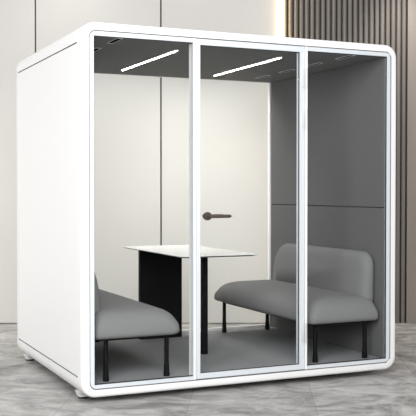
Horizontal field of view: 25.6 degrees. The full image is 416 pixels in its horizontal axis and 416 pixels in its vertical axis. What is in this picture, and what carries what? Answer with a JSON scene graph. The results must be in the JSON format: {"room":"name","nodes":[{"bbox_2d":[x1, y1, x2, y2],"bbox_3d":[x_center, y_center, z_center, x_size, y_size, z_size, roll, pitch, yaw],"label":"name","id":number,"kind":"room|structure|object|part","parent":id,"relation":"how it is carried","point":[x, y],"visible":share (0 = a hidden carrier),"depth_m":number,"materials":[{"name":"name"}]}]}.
{"room":"office","nodes":[
{"label":"office","id":0,"kind":"room"},
{"bbox_2d":[0,0,415,322],"bbox_3d":[-0.400,-0.811,9.059,10.000,3.900,0.121,0,1,0],"label":"wall","id":1,"kind":"structure","parent":0,"point":[141,123],"depth_m":9.00,"materials":[{"name":"grey paint"}]},
{"bbox_2d":[281,0,282,36],"bbox_3d":[0.723,-0.805,9.010,0.010,3.870,0.078,0,1,0],"label":"led strip","id":2,"kind":"object","parent":1,"relation":"attached to","point":[281,0],"visible":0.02,"depth_m":8.95,"materials":[{"name":"white plastic"}]},
{"bbox_2d":[0,323,415,415],"bbox_3d":[-0.400,1.299,2.842,11.200,0.080,12.633,0,1,0],"label":"floor","id":3,"kind":"structure","parent":0,"point":[27,388],"depth_m":5.87,"materials":[{"name":"grey stone"}]},
{"bbox_2d":[16,22,395,398],"bbox_3d":[-0.070,0.012,6.820,2.318,2.340,1.800,-1,1,-24],"label":"pod","id":4,"kind":"object","parent":3,"relation":"on","point":[332,104],"visible":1,"depth_m":6.49,"materials":[{"name":"white"}]},
{"bbox_2d":[107,38,122,43],"bbox_3d":[-0.585,-1.051,5.755,0.040,0.005,0.210,-1,1,-24],"label":"ceiling vent","id":5,"kind":"object","parent":4,"relation":"attached to","point":[113,40],"depth_m":5.76,"materials":[{"name":"black plastic"}]},
{"bbox_2d":[94,272,179,381],"bbox_3d":[-0.764,0.696,6.498,0.595,0.755,1.604,-1,1,-24],"label":"upholstered bench","id":6,"kind":"object","parent":4,"relation":"on","point":[117,317],"visible":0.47,"depth_m":5.81,"materials":[{"name":"grey fabric"}]},
{"bbox_3d":[-0.994,0.505,6.406,0.105,0.370,1.410,-1,1,-24],"label":"backrest","id":7,"kind":"part","parent":6,"relation":"part of","materials":[{"name":"grey fabric"}]},
{"bbox_3d":[-0.641,0.958,5.751,0.040,0.259,0.039,-1,1,-24],"label":"leg","id":8,"kind":"part","parent":6,"relation":"part of","materials":[{"name":"black metal"}]},
{"bbox_3d":[-0.777,0.810,6.494,0.515,0.012,1.534,-1,1,-24],"label":"frame","id":9,"kind":"part","parent":6,"relation":"part of","materials":[{"name":"black metal"}]},
{"bbox_3d":[-0.760,0.718,6.500,0.585,0.170,1.604,-1,1,-24],"label":"seat","id":10,"kind":"part","parent":6,"relation":"part of","materials":[{"name":"grey fabric"}]},
{"bbox_3d":[-0.268,0.955,5.921,0.040,0.259,0.039,-1,1,-24],"label":"leg","id":11,"kind":"part","parent":6,"relation":"part of","materials":[{"name":"black metal"}]},
{"bbox_2d":[121,49,177,70],"bbox_3d":[-0.438,-1.065,6.624,0.031,0.009,1.130,-1,1,-24],"label":"ceiling light","id":12,"kind":"object","parent":4,"relation":"attached to","point":[170,51],"depth_m":6.54,"materials":[{"name":"white plastic"}]},
{"bbox_2d":[124,245,257,353],"bbox_3d":[-0.165,0.693,7.010,0.612,0.742,1.265,-1,1,-24],"label":"meeting table","id":13,"kind":"object","parent":4,"relation":"on","point":[160,266],"visible":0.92,"depth_m":7.38,"materials":[{"name":"white laminate"}]},
{"bbox_3d":[-0.387,0.691,7.439,0.364,0.728,0.040,-1,1,-24],"label":"panel leg","id":14,"kind":"part","parent":13,"relation":"part of","materials":[{"name":"black metal"}]},
{"bbox_3d":[-0.028,0.711,6.705,0.042,0.716,0.040,-1,1,-24],"label":"post leg","id":15,"kind":"part","parent":13,"relation":"part of","materials":[{"name":"black metal"}]},
{"bbox_3d":[0.052,0.053,5.954,0.178,0.055,0.121,-1,1,-24],"label":"handle","id":16,"kind":"part","parent":4,"relation":"part of","materials":[{"name":"brown metal"}]},
{"bbox_2d":[213,56,281,75],"bbox_3d":[0.283,-1.071,6.952,0.031,0.009,1.130,-1,1,-24],"label":"ceiling light","id":17,"kind":"object","parent":4,"relation":"attached to","point":[275,57],"depth_m":6.89,"materials":[{"name":"white plastic"}]},
{"bbox_3d":[0.279,0.006,6.062,0.802,2.185,0.047,-1,1,-24],"label":"door","id":18,"kind":"part","parent":4,"relation":"part of","materials":[{"name":"clear glass"}]},
{"bbox_2d":[214,243,378,362],"bbox_3d":[0.633,0.684,7.134,0.595,0.755,1.604,-1,1,-24],"label":"upholstered bench","id":19,"kind":"object","parent":4,"relation":"on","point":[340,282],"visible":0.98,"depth_m":6.82,"materials":[{"name":"grey fabric"}]},
{"bbox_3d":[0.137,0.920,7.721,0.040,0.259,0.039,-1,1,-24],"label":"leg","id":20,"kind":"part","parent":19,"relation":"part of","materials":[{"name":"black metal"}]},
{"bbox_3d":[0.510,0.917,7.890,0.040,0.259,0.039,-1,1,-24],"label":"leg","id":21,"kind":"part","parent":19,"relation":"part of","materials":[{"name":"black metal"}]},
{"bbox_3d":[0.629,0.706,7.133,0.585,0.170,1.604,-1,1,-24],"label":"seat","id":22,"kind":"part","parent":19,"relation":"part of","materials":[{"name":"grey fabric"}]},
{"bbox_3d":[0.646,0.797,7.142,0.515,0.012,1.534,-1,1,-24],"label":"frame","id":23,"kind":"part","parent":19,"relation":"part of","materials":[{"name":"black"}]},
{"bbox_3d":[0.746,0.946,6.383,0.040,0.259,0.039,-1,1,-24],"label":"leg","id":24,"kind":"part","parent":19,"relation":"part of","materials":[{"name":"black metal"}]},
{"bbox_3d":[0.863,0.489,7.218,0.105,0.370,1.410,-1,1,-24],"label":"backrest","id":25,"kind":"part","parent":19,"relation":"part of","materials":[{"name":"grey fabric"}]},
{"bbox_3d":[1.120,0.943,6.553,0.040,0.259,0.039,-1,1,-24],"label":"leg","id":26,"kind":"part","parent":19,"relation":"part of","materials":[{"name":"black metal"}]},
{"bbox_2d":[335,55,355,58],"bbox_3d":[0.969,-1.065,6.462,0.040,0.005,0.210,-1,1,-24],"label":"ceiling vent","id":27,"kind":"object","parent":4,"relation":"attached to","point":[344,56],"depth_m":6.45,"materials":[{"name":"black"}]}
]}

